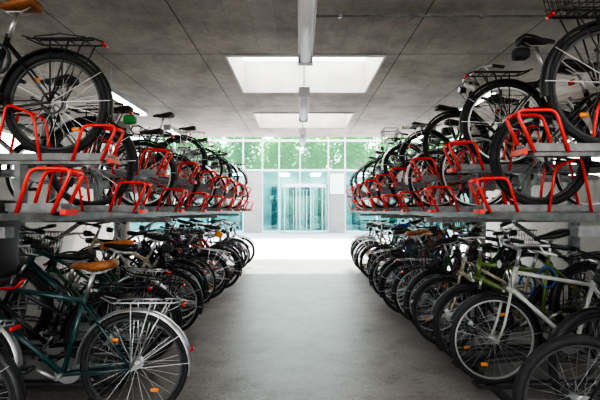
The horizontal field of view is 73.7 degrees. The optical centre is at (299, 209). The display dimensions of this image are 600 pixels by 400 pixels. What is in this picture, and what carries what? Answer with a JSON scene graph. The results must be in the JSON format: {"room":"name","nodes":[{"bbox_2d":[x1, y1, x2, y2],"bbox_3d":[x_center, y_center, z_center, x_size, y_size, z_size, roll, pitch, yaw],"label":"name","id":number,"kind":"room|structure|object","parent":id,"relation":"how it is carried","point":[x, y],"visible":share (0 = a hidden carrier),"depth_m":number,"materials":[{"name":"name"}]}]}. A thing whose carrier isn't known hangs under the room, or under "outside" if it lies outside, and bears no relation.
{"room":"parking garage","nodes":[
{"label":"parking garage","id":0,"kind":"room"},
{"bbox_2d":[0,200,27,399],"bbox_3d":[-2.246,0.627,2.000,1.744,1.354,0.571,0,0,0],"label":"bicycle","id":1,"kind":"object","parent":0,"point":[14,382],"depth_m":2.01,"materials":[{"name":"metal"}]},
{"bbox_2d":[0,99,112,283],"bbox_3d":[-5.100,-0.305,1.850,0.200,3.290,17.700,0,0,0],"label":"wall","id":2,"kind":"structure","parent":0,"point":[74,242],"depth_m":8.25,"materials":[{"name":"concrete"}]},
{"bbox_2d":[0,238,157,383],"bbox_3d":[-1.946,0.766,2.994,1.745,1.075,0.571,0,0,-1],"label":"bicycle","id":3,"kind":"object","parent":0,"point":[55,341],"depth_m":2.98,"materials":[{"name":"black metal"}]},
{"bbox_2d":[0,224,184,361],"bbox_3d":[-1.838,0.701,3.336,1.744,1.036,0.583,10,-2,-9],"label":"bicycle","id":4,"kind":"object","parent":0,"point":[34,274],"depth_m":3.33,"materials":[{"name":"black metal"}]},
{"bbox_2d":[14,231,171,346],"bbox_3d":[-2.034,0.762,3.894,1.744,1.083,0.571,0,0,11],"label":"bicycle","id":5,"kind":"object","parent":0,"point":[54,273],"depth_m":3.86,"materials":[{"name":"black metal"}]},
{"bbox_2d":[0,243,193,399],"bbox_3d":[-1.544,0.766,2.485,1.749,1.075,0.571,0,0,-2],"label":"bicycle","id":6,"kind":"object","parent":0,"point":[67,370],"depth_m":2.48,"materials":[{"name":"teal metal"}]},
{"bbox_2d":[44,221,205,333],"bbox_3d":[-1.843,0.697,4.213,1.744,1.046,0.583,10,0,2],"label":"bicycle","id":7,"kind":"object","parent":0,"point":[166,248],"depth_m":4.18,"materials":[{"name":"black metal"}]},
{"bbox_2d":[163,218,246,272],"bbox_3d":[-1.933,0.677,8.198,1.749,1.075,0.571,10,0,0],"label":"bicycle","id":8,"kind":"object","parent":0,"point":[240,245],"depth_m":8.18,"materials":[{"name":"black metal"}]},
{"bbox_2d":[171,223,243,276],"bbox_3d":[-1.963,0.780,7.854,1.744,1.046,0.583,0,0,6],"label":"bicycle","id":9,"kind":"object","parent":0,"point":[180,225],"depth_m":7.81,"materials":[{"name":"black metal"}]},
{"bbox_2d":[168,223,249,270],"bbox_3d":[-1.941,0.780,8.549,1.744,1.046,0.583,0,0,-5],"label":"bicycle","id":10,"kind":"object","parent":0,"point":[244,243],"depth_m":8.59,"materials":[{"name":"black metal"}]},
{"bbox_2d":[0,0,599,136],"bbox_3d":[0.000,-2.160,1.850,13.000,0.420,17.700,0,0,0],"label":"ceiling","id":11,"kind":"structure","parent":0,"point":[172,52],"depth_m":4.95,"materials":[{"name":"concrete"}]},
{"bbox_2d":[110,69,147,115],"bbox_3d":[-2.620,-1.760,6.025,0.136,0.379,1.380,0,0,0],"label":"lamp","id":12,"kind":"object","parent":11,"relation":"hanging from","point":[118,96],"visible":0.66,"depth_m":5.97,"materials":[{"name":"grey plastic"}]},
{"bbox_2d":[164,118,188,141],"bbox_3d":[-2.620,-1.760,8.575,0.136,0.379,1.380,0,0,0],"label":"lamp","id":13,"kind":"object","parent":11,"relation":"hanging from","point":[169,127],"visible":0.48,"depth_m":8.02,"materials":[{"name":"grey plastic"}]},
{"bbox_2d":[252,113,353,127],"bbox_3d":[0.070,-2.200,8.700,2.040,0.540,1.400,0,0,0],"label":"skylight","id":14,"kind":"object","parent":11,"relation":"attached to","point":[264,120],"visible":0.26,"depth_m":9.37,"materials":[{"name":"glass"}]},
{"bbox_2d":[299,122,306,146],"bbox_3d":[0.050,-1.645,7.800,0.136,0.609,1.430,0,0,0],"label":"lamp","id":15,"kind":"object","parent":11,"relation":"hanging from","point":[302,131],"visible":0.84,"depth_m":7.41,"materials":[{"name":"grey"}]},
{"bbox_2d":[298,66,309,121],"bbox_3d":[0.050,-1.645,5.425,0.136,0.609,1.380,0,0,0],"label":"lamp","id":16,"kind":"object","parent":11,"relation":"hanging from","point":[303,92],"visible":0.94,"depth_m":5.03,"materials":[{"name":"grey"}]},
{"bbox_2d":[224,55,386,92],"bbox_3d":[0.070,-2.200,5.815,2.040,0.540,1.570,0,0,0],"label":"skylight","id":17,"kind":"object","parent":11,"relation":"attached to","point":[252,73],"visible":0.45,"depth_m":6.57,"materials":[{"name":"glass"}]},
{"bbox_2d":[298,0,316,65],"bbox_3d":[0.050,-1.645,3.000,0.136,0.609,1.430,0,0,0],"label":"lamp","id":18,"kind":"object","parent":11,"relation":"hanging from","point":[307,9],"visible":1,"depth_m":3.03,"materials":[{"name":"grey"}]},
{"bbox_2d":[316,12,590,18],"bbox_3d":[1.525,-1.925,3.960,2.750,0.049,0.040,0,0,0],"label":"conduit pipe","id":19,"kind":"object","parent":11,"relation":"attached to","point":[340,15],"visible":0.7,"depth_m":3.95,"materials":[{"name":"metal"}]},
{"bbox_2d":[456,93,465,109],"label":"lamp","id":20,"kind":"object","parent":11,"relation":"hanging from","point":[460,106],"depth_m":6.41,"materials":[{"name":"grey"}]},
{"bbox_2d":[476,89,500,104],"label":"lamp","id":21,"kind":"object","parent":11,"relation":"hanging from","point":[487,95],"depth_m":5.51,"materials":[{"name":"grey plastic"}]},
{"bbox_2d":[0,259,599,399],"bbox_3d":[0.000,1.390,1.950,13.000,0.100,17.900,0,0,0],"label":"floor","id":22,"kind":"structure","parent":0,"point":[286,329],"depth_m":3.79,"materials":[{"name":"concrete"}]},
{"bbox_2d":[39,228,204,325],"bbox_3d":[-1.968,0.762,4.502,1.745,1.083,0.571,0,0,-10],"label":"bicycle","id":23,"kind":"object","parent":22,"relation":"on","point":[153,231],"depth_m":4.55,"materials":[{"name":"black metal"}]},
{"bbox_2d":[114,122,129,268],"bbox_3d":[-4.000,-0.305,9.000,0.336,3.290,0.336,0,0,0],"label":"concrete column","id":24,"kind":"structure","parent":22,"relation":"on","point":[126,227],"depth_m":8.88,"materials":[{"name":"grey concrete"}]},
{"bbox_2d":[0,104,253,399],"bbox_3d":[-2.174,0.341,5.880,2.052,1.998,8.640,0,0,0],"label":"bicycle rack","id":25,"kind":"object","parent":22,"relation":"on","point":[23,211],"visible":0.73,"depth_m":3.09,"materials":[{"name":"red metal"}]},
{"bbox_2d":[0,0,113,152],"bbox_3d":[-2.066,-0.857,2.543,1.744,1.036,0.583,0,0,-1],"label":"bicycle","id":26,"kind":"object","parent":25,"relation":"on","point":[24,65],"depth_m":2.53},
{"bbox_2d":[0,74,138,204],"bbox_3d":[-2.102,-0.556,3.042,1.744,1.075,0.571,0,0,0],"label":"bicycle","id":27,"kind":"object","parent":25,"relation":"on","point":[132,156],"depth_m":3.03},
{"bbox_2d":[5,96,177,205],"bbox_3d":[-2.100,-0.542,4.027,1.744,1.046,0.583,0,0,1],"label":"bicycle","id":28,"kind":"object","parent":25,"relation":"on","point":[127,119],"depth_m":4.01,"materials":[{"name":"black metal"}]},
{"bbox_2d":[61,127,200,206],"bbox_3d":[-2.116,-0.556,5.001,1.749,1.075,0.571,0,0,0],"label":"bicycle","id":29,"kind":"object","parent":25,"relation":"on","point":[179,156],"depth_m":4.99,"materials":[{"name":"black metal"}]},
{"bbox_2d":[82,102,207,183],"bbox_3d":[-2.135,-0.880,5.492,1.744,1.083,0.571,0,0,0],"label":"bicycle","id":30,"kind":"object","parent":25,"relation":"on","point":[167,142],"depth_m":5.47,"materials":[{"name":"black metal"}]},
{"bbox_2d":[103,134,215,206],"bbox_3d":[-2.123,-0.556,5.980,1.744,1.075,0.571,0,0,0],"label":"bicycle","id":31,"kind":"object","parent":25,"relation":"on","point":[121,165],"depth_m":5.97,"materials":[{"name":"black metal"}]},
{"bbox_2d":[119,125,222,187],"bbox_3d":[-2.106,-0.862,6.476,1.718,1.047,0.428,0,0,1],"label":"bicycle","id":32,"kind":"object","parent":25,"relation":"on","point":[190,127],"depth_m":6.46,"materials":[{"name":"black metal"}]},
{"bbox_2d":[129,145,227,207],"bbox_3d":[-2.131,-0.556,6.959,1.744,1.075,0.571,0,0,0],"label":"bicycle","id":33,"kind":"object","parent":25,"relation":"on","point":[223,181],"depth_m":6.95,"materials":[{"name":"black metal"}]},
{"bbox_2d":[145,131,232,187],"bbox_3d":[-2.128,-0.876,7.454,1.744,1.075,0.571,0,0,0],"label":"bicycle","id":34,"kind":"object","parent":25,"relation":"on","point":[202,140],"depth_m":7.43,"materials":[{"name":"black metal"}]},
{"bbox_2d":[141,225,237,284],"bbox_3d":[-1.933,0.785,7.001,1.744,1.036,0.583,0,0,0],"label":"bicycle","id":35,"kind":"object","parent":25,"relation":"on","point":[206,229],"depth_m":6.98,"materials":[{"name":"black metal"}]},
{"bbox_2d":[137,217,243,288],"bbox_3d":[-1.784,0.697,6.597,1.744,1.046,0.583,10,0,0],"label":"bicycle","id":36,"kind":"object","parent":25,"relation":"on","point":[218,234],"depth_m":6.58,"materials":[{"name":"black metal"}]},
{"bbox_2d":[149,219,241,279],"bbox_3d":[-1.915,0.677,7.329,1.749,1.075,0.571,10,-2,-9],"label":"bicycle","id":37,"kind":"object","parent":25,"relation":"on","point":[237,251],"depth_m":7.36,"materials":[{"name":"black metal"}]},
{"bbox_2d":[162,141,238,190],"bbox_3d":[-2.163,-0.876,8.429,1.749,1.075,0.571,0,0,0],"label":"bicycle","id":38,"kind":"object","parent":25,"relation":"on","point":[233,167],"depth_m":8.42,"materials":[{"name":"black metal"}]},
{"bbox_2d":[165,159,238,207],"bbox_3d":[-2.088,-0.542,7.938,1.744,1.046,0.583,0,0,0],"label":"bicycle","id":39,"kind":"object","parent":25,"relation":"on","point":[237,190],"depth_m":7.93,"materials":[{"name":"black metal"}]},
{"bbox_2d":[186,165,244,207],"bbox_3d":[-2.090,-0.542,8.921,1.744,1.046,0.583,0,0,0],"label":"bicycle","id":40,"kind":"object","parent":25,"relation":"on","point":[241,187],"depth_m":8.91,"materials":[{"name":"black metal"}]},
{"bbox_2d":[179,221,254,262],"bbox_3d":[-1.928,0.785,9.336,1.744,1.036,0.583,0,0,-7],"label":"bicycle","id":41,"kind":"object","parent":25,"relation":"on","point":[248,240],"depth_m":9.38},
{"bbox_2d":[184,218,250,266],"bbox_3d":[-1.961,0.683,8.984,1.749,1.075,0.571,10,0,-2],"label":"bicycle","id":42,"kind":"object","parent":25,"relation":"on","point":[232,224],"depth_m":8.98,"materials":[{"name":"black metal"}]},
{"bbox_2d":[189,148,247,192],"bbox_3d":[-2.095,-0.876,9.409,1.744,1.075,0.571,0,0,0],"label":"bicycle","id":43,"kind":"object","parent":25,"relation":"on","point":[245,176],"depth_m":9.39,"materials":[{"name":"black metal"}]},
{"bbox_2d":[194,165,247,207],"bbox_3d":[-2.149,-0.556,9.901,1.749,1.075,0.571,0,0,0],"label":"bicycle","id":44,"kind":"object","parent":25,"relation":"on","point":[241,206],"depth_m":9.88,"materials":[{"name":"black metal"}]},
{"bbox_2d":[71,222,210,313],"bbox_3d":[-1.971,0.682,4.994,1.744,1.075,0.571,10,0,-1],"label":"bicycle","id":45,"kind":"object","parent":22,"relation":"on","point":[122,260],"depth_m":4.98,"materials":[{"name":"black metal"}]},
{"bbox_2d":[114,229,215,306],"bbox_3d":[-1.968,0.780,5.491,1.718,1.047,0.428,0,0,10],"label":"bicycle","id":46,"kind":"object","parent":22,"relation":"on","point":[133,233],"depth_m":5.44,"materials":[{"name":"black metal"}]},
{"bbox_2d":[107,217,230,299],"bbox_3d":[-1.839,0.683,5.728,1.748,1.075,0.571,10,-2,-10],"label":"bicycle","id":47,"kind":"object","parent":22,"relation":"on","point":[202,254],"depth_m":5.78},
{"bbox_2d":[112,227,227,293],"bbox_3d":[-1.994,0.785,6.146,1.744,1.036,0.583,0,0,-6],"label":"bicycle","id":48,"kind":"object","parent":22,"relation":"on","point":[197,249],"depth_m":6.16,"materials":[{"name":"black metal"}]},
{"bbox_2d":[346,103,599,399],"bbox_3d":[2.173,0.341,5.990,2.054,1.998,8.640,0,0,0],"label":"bicycle rack","id":49,"kind":"object","parent":22,"relation":"on","point":[571,213],"visible":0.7,"depth_m":3.18,"materials":[{"name":"red metal"}]},
{"bbox_2d":[349,156,398,190],"bbox_3d":[2.114,-0.876,10.007,1.749,1.075,0.571,0,0,0],"label":"bicycle","id":50,"kind":"object","parent":49,"relation":"on","point":[351,180],"depth_m":9.99,"materials":[{"name":"black metal"}]},
{"bbox_2d":[354,148,413,191],"bbox_3d":[2.090,-0.880,9.036,1.744,1.083,0.571,0,0,-1],"label":"bicycle","id":51,"kind":"object","parent":49,"relation":"on","point":[358,171],"depth_m":9.01,"materials":[{"name":"black metal"}]},
{"bbox_2d":[350,218,420,266],"bbox_3d":[1.954,0.683,9.077,1.749,1.075,0.571,-10,2,-11],"label":"bicycle","id":52,"kind":"object","parent":49,"relation":"on","point":[402,220],"depth_m":9.00,"materials":[{"name":"black metal"}]},
{"bbox_2d":[350,220,424,265],"bbox_3d":[2.051,0.766,9.365,1.749,1.075,0.571,0,0,4],"label":"bicycle","id":53,"kind":"object","parent":49,"relation":"on","point":[400,240],"depth_m":9.38,"materials":[{"name":"black metal"}]},
{"bbox_2d":[354,170,422,207],"bbox_3d":[2.134,-0.527,9.527,1.716,1.016,0.583,0,0,-1],"label":"bicycle","id":54,"kind":"object","parent":49,"relation":"on","point":[355,191],"depth_m":9.50,"materials":[{"name":"black metal"}]},
{"bbox_2d":[352,220,427,269],"bbox_3d":[1.970,0.762,8.685,1.744,1.083,0.571,0,0,-9],"label":"bicycle","id":55,"kind":"object","parent":49,"relation":"on","point":[372,221],"depth_m":8.61,"materials":[{"name":"black metal"}]},
{"bbox_2d":[352,218,439,272],"bbox_3d":[1.914,0.679,8.127,1.744,1.083,0.571,-10,-2,10],"label":"bicycle","id":56,"kind":"object","parent":49,"relation":"on","point":[372,225],"depth_m":8.17,"materials":[{"name":"black metal"}]},
{"bbox_2d":[357,163,436,207],"bbox_3d":[2.094,-0.542,8.545,1.744,1.046,0.583,0,0,-1],"label":"bicycle","id":57,"kind":"object","parent":49,"relation":"on","point":[361,185],"depth_m":8.52,"materials":[{"name":"black metal"}]},
{"bbox_2d":[355,221,445,275],"bbox_3d":[1.939,0.762,7.729,1.745,1.083,0.571,0,0,8],"label":"bicycle","id":58,"kind":"object","parent":49,"relation":"on","point":[361,247],"depth_m":7.79,"materials":[{"name":"black metal"}]},
{"bbox_2d":[362,139,444,189],"bbox_3d":[2.121,-0.876,8.054,1.749,1.075,0.571,0,0,0],"label":"bicycle","id":59,"kind":"object","parent":49,"relation":"on","point":[367,164],"depth_m":8.04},
{"bbox_2d":[359,219,448,278],"bbox_3d":[1.931,0.678,7.421,1.744,1.075,0.571,-10,0,-3],"label":"bicycle","id":60,"kind":"object","parent":49,"relation":"on","point":[417,221],"depth_m":7.38,"materials":[{"name":"black metal"}]},
{"bbox_2d":[373,127,444,185],"bbox_3d":[2.158,-0.880,7.071,1.744,1.083,0.571,0,0,0],"label":"bicycle","id":61,"kind":"object","parent":49,"relation":"on","point":[378,159],"depth_m":7.05,"materials":[{"name":"black metal"}]},
{"bbox_2d":[367,158,454,207],"bbox_3d":[2.131,-0.527,7.568,1.716,1.016,0.583,0,0,-1],"label":"bicycle","id":62,"kind":"object","parent":49,"relation":"on","point":[371,182],"depth_m":7.54,"materials":[{"name":"black metal"}]},
{"bbox_2d":[367,224,456,284],"bbox_3d":[2.023,0.780,7.091,1.744,1.046,0.583,0,0,-10],"label":"bicycle","id":63,"kind":"object","parent":49,"relation":"on","point":[388,232],"depth_m":7.01,"materials":[{"name":"black metal"}]},
{"bbox_2d":[367,216,475,288],"bbox_3d":[1.962,0.682,6.572,1.744,1.075,0.571,-10,-1,4],"label":"bicycle","id":64,"kind":"object","parent":49,"relation":"on","point":[373,258],"depth_m":6.58,"materials":[{"name":"black metal"}]},
{"bbox_2d":[367,216,481,298],"bbox_3d":[1.817,0.679,5.834,1.744,1.083,0.571,-10,1,-5],"label":"bicycle","id":65,"kind":"object","parent":49,"relation":"on","point":[451,227],"depth_m":5.78,"materials":[{"name":"metal"}]},
{"bbox_2d":[375,226,474,293],"bbox_3d":[2.023,0.780,6.174,1.718,1.047,0.428,0,0,3],"label":"bicycle","id":66,"kind":"object","parent":49,"relation":"on","point":[462,231],"depth_m":6.17,"materials":[{"name":"black metal"}]},
{"bbox_2d":[376,147,478,206],"bbox_3d":[2.127,-0.542,6.587,1.744,1.046,0.583,0,0,-1],"label":"bicycle","id":67,"kind":"object","parent":49,"relation":"on","point":[381,177],"depth_m":6.57,"materials":[{"name":"black metal"}]},
{"bbox_2d":[381,122,479,181],"bbox_3d":[2.111,-0.857,6.094,1.744,1.036,0.583,0,0,0],"label":"bicycle","id":68,"kind":"object","parent":49,"relation":"on","point":[386,156],"depth_m":6.07,"materials":[{"name":"black metal"}]},
{"bbox_2d":[379,226,506,306],"bbox_3d":[1.934,0.766,5.413,1.744,1.075,0.571,0,0,-1],"label":"bicycle","id":69,"kind":"object","parent":49,"relation":"in","point":[385,265],"depth_m":5.39,"materials":[{"name":"black metal"}]},
{"bbox_2d":[377,222,511,312],"bbox_3d":[1.812,0.697,5.008,1.744,1.046,0.583,-10,0,-1],"label":"bicycle","id":70,"kind":"object","parent":49,"relation":"in","point":[409,241],"depth_m":4.99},
{"bbox_2d":[388,131,502,206],"bbox_3d":[2.101,-0.537,5.606,1.744,1.036,0.583,0,0,-1],"label":"bicycle","id":71,"kind":"object","parent":49,"relation":"on","point":[390,182],"depth_m":5.59,"materials":[{"name":"black metal"}]},
{"bbox_2d":[399,93,524,181],"bbox_3d":[2.134,-0.880,5.109,1.744,1.083,0.571,0,0,0],"label":"bicycle","id":72,"kind":"object","parent":49,"relation":"on","point":[441,108],"depth_m":5.09,"materials":[{"name":"black metal"}]},
{"bbox_2d":[391,229,542,323],"bbox_3d":[1.917,0.762,4.600,1.745,1.083,0.571,0,0,0],"label":"bicycle","id":73,"kind":"object","parent":49,"relation":"in","point":[394,290],"depth_m":4.58,"materials":[{"name":"black metal"}]},
{"bbox_2d":[396,220,553,333],"bbox_3d":[1.894,0.682,4.253,1.744,1.075,0.571,-10,1,-7],"label":"bicycle","id":74,"kind":"object","parent":49,"relation":"in","point":[407,305],"depth_m":4.19,"materials":[{"name":"black metal"}]},
{"bbox_2d":[405,119,554,206],"bbox_3d":[2.087,-0.542,4.627,1.744,1.046,0.583,0,0,-1],"label":"bicycle","id":75,"kind":"object","parent":49,"relation":"on","point":[409,173],"depth_m":4.61,"materials":[{"name":"black metal"}]},
{"bbox_2d":[412,233,599,351],"bbox_3d":[1.938,0.766,3.729,1.744,1.075,0.571,0,0,8],"label":"bicycle","id":76,"kind":"object","parent":49,"relation":"in","point":[536,293],"depth_m":3.75,"materials":[{"name":"black metal"}]},
{"bbox_2d":[423,64,591,174],"bbox_3d":[2.144,-0.876,4.131,1.749,1.075,0.571,0,0,0],"label":"bicycle","id":77,"kind":"object","parent":49,"relation":"on","point":[452,113],"depth_m":4.12,"materials":[{"name":"black metal"}]},
{"bbox_2d":[431,229,599,363],"bbox_3d":[1.958,0.697,3.415,1.744,1.036,0.583,-10,0,-2],"label":"bicycle","id":78,"kind":"object","parent":49,"relation":"in","point":[556,287],"depth_m":3.39,"materials":[{"name":"metal"}]},
{"bbox_2d":[439,92,599,205],"bbox_3d":[2.128,-0.542,3.645,1.718,1.047,0.428,0,0,-1],"label":"bicycle","id":79,"kind":"object","parent":49,"relation":"on","point":[506,100],"depth_m":3.63,"materials":[{"name":"black metal"}]},
{"bbox_2d":[449,238,599,383],"bbox_3d":[1.996,0.766,3.000,1.749,1.075,0.571,0,0,0],"label":"bicycle","id":80,"kind":"object","parent":49,"relation":"in","point":[526,308],"depth_m":2.99,"materials":[{"name":"white metal"}]},
{"bbox_2d":[459,34,599,163],"bbox_3d":[2.128,-0.862,3.144,1.744,1.046,0.583,0,0,1],"label":"bicycle","id":81,"kind":"object","parent":49,"relation":"on","point":[522,52],"depth_m":3.13,"materials":[{"name":"black metal"}]},
{"bbox_2d":[489,59,599,204],"bbox_3d":[2.121,-0.527,2.657,1.716,1.016,0.583,0,0,0],"label":"bicycle","id":82,"kind":"object","parent":49,"relation":"on","point":[495,148],"depth_m":2.64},
{"bbox_2d":[512,274,599,399],"bbox_3d":[1.950,0.795,2.050,1.716,1.016,0.583,0,0,0],"label":"bicycle","id":83,"kind":"object","parent":49,"relation":"in","point":[548,348],"depth_m":2.04,"materials":[{"name":"black rubber"}]},
{"bbox_2d":[539,0,599,142],"bbox_3d":[2.176,-0.876,2.175,1.744,1.075,0.571,0,0,-1],"label":"bicycle","id":84,"kind":"object","parent":49,"relation":"on","point":[547,83],"depth_m":2.16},
{"bbox_2d":[548,245,599,399],"bbox_3d":[2.375,0.692,2.559,1.744,1.046,0.583,-10,1,-5],"label":"bicycle","id":85,"kind":"object","parent":49,"relation":"in","point":[567,325],"depth_m":2.49,"materials":[{"name":"black metal"}]},
{"bbox_2d":[470,123,485,268],"bbox_3d":[4.000,-0.305,9.000,0.336,3.290,0.336,0,0,0],"label":"concrete column","id":86,"kind":"structure","parent":22,"relation":"on","point":[473,127],"depth_m":8.86,"materials":[{"name":"grey concrete"}]},
{"bbox_2d":[487,96,599,289],"bbox_3d":[5.100,-0.305,1.850,0.200,3.290,17.700,0,0,0],"label":"wall","id":87,"kind":"structure","parent":0,"point":[587,244],"depth_m":7.83,"materials":[{"name":"concrete"}]},
{"label":"outside","id":88,"kind":"structure","parent":0,"visible":0},
{"bbox_2d":[113,233,486,258],"bbox_3d":[0.000,1.500,10.000,120.000,0.280,140.000,0,0,0],"label":"ground","id":89,"kind":"structure","parent":88,"point":[267,245],"depth_m":15.77,"materials":[{"name":"white concrete"}]},
{"bbox_2d":[150,137,196,167],"bbox_3d":[-10.004,-2.795,32.044,5.867,8.288,4.855,0,0,40],"label":"tree","id":90,"kind":"object","parent":89,"relation":"on","point":[171,144],"visible":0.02,"depth_m":31.03,"materials":[{"name":"green plant"}]},
{"bbox_2d":[187,137,252,168],"bbox_3d":[-6.170,-2.795,30.467,5.867,8.288,4.855,0,0,2],"label":"tree","id":91,"kind":"object","parent":89,"relation":"on","point":[228,158],"visible":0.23,"depth_m":29.49,"materials":[{"name":"green plant"}]},
{"bbox_2d":[231,137,298,168],"bbox_3d":[-2.642,-2.795,31.016,5.867,8.288,4.855,0,0,-24],"label":"tree","id":92,"kind":"object","parent":89,"relation":"on","point":[255,160],"visible":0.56,"depth_m":29.96,"materials":[{"name":"green plant"}]},
{"bbox_2d":[267,137,326,168],"bbox_3d":[-0.180,-2.795,33.960,5.867,8.288,4.855,0,0,18],"label":"tree","id":93,"kind":"object","parent":89,"relation":"on","point":[305,153],"visible":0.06,"depth_m":32.93,"materials":[{"name":"green plant"}]},
{"bbox_2d":[113,137,486,232],"bbox_3d":[0.000,-2.285,25.440,28.080,7.270,3.120,0,0,0],"label":"building","id":94,"kind":"structure","parent":89,"relation":"on","point":[265,184],"depth_m":26.70,"materials":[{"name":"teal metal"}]},
{"bbox_2d":[168,173,366,175],"bbox_3d":[0.000,-2.245,25.600,16.600,0.050,1.600,0,0,0],"label":"ceiling light","id":95,"kind":"object","parent":94,"relation":"attached to","point":[240,174],"visible":0.36,"depth_m":25.01,"materials":[{"name":"white"}]},
{"bbox_2d":[330,174,343,193],"bbox_3d":[2.200,-1.560,23.830,0.840,1.200,0.060,0,0,0],"label":"wall sign","id":96,"kind":"object","parent":94,"relation":"attached to","point":[336,180],"visible":1,"depth_m":23.80,"materials":[{"name":"white paint"}]},
{"bbox_2d":[280,184,325,232],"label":"door","id":97,"kind":"structure","parent":89,"relation":"on","point":[282,185],"depth_m":23.18,"materials":[{"name":"silver metal"}]},
{"bbox_2d":[297,137,369,168],"bbox_3d":[2.595,-2.795,30.544,5.867,8.288,4.855,0,0,38],"label":"tree","id":98,"kind":"object","parent":89,"relation":"on","point":[354,147],"visible":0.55,"depth_m":29.48,"materials":[{"name":"green plant"}]},
{"bbox_2d":[338,137,395,168],"bbox_3d":[5.599,-2.795,32.455,4.855,8.288,5.867,0,0,-44],"label":"tree","id":99,"kind":"object","parent":89,"relation":"on","point":[371,149],"visible":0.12,"depth_m":31.29,"materials":[{"name":"green plant"}]},
{"bbox_2d":[388,137,458,165],"bbox_3d":[9.470,-2.795,31.033,5.867,8.288,4.855,0,0,2],"label":"tree","id":100,"kind":"object","parent":89,"relation":"on","point":[390,137],"visible":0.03,"depth_m":30.14,"materials":[{"name":"green plant"}]}
]}

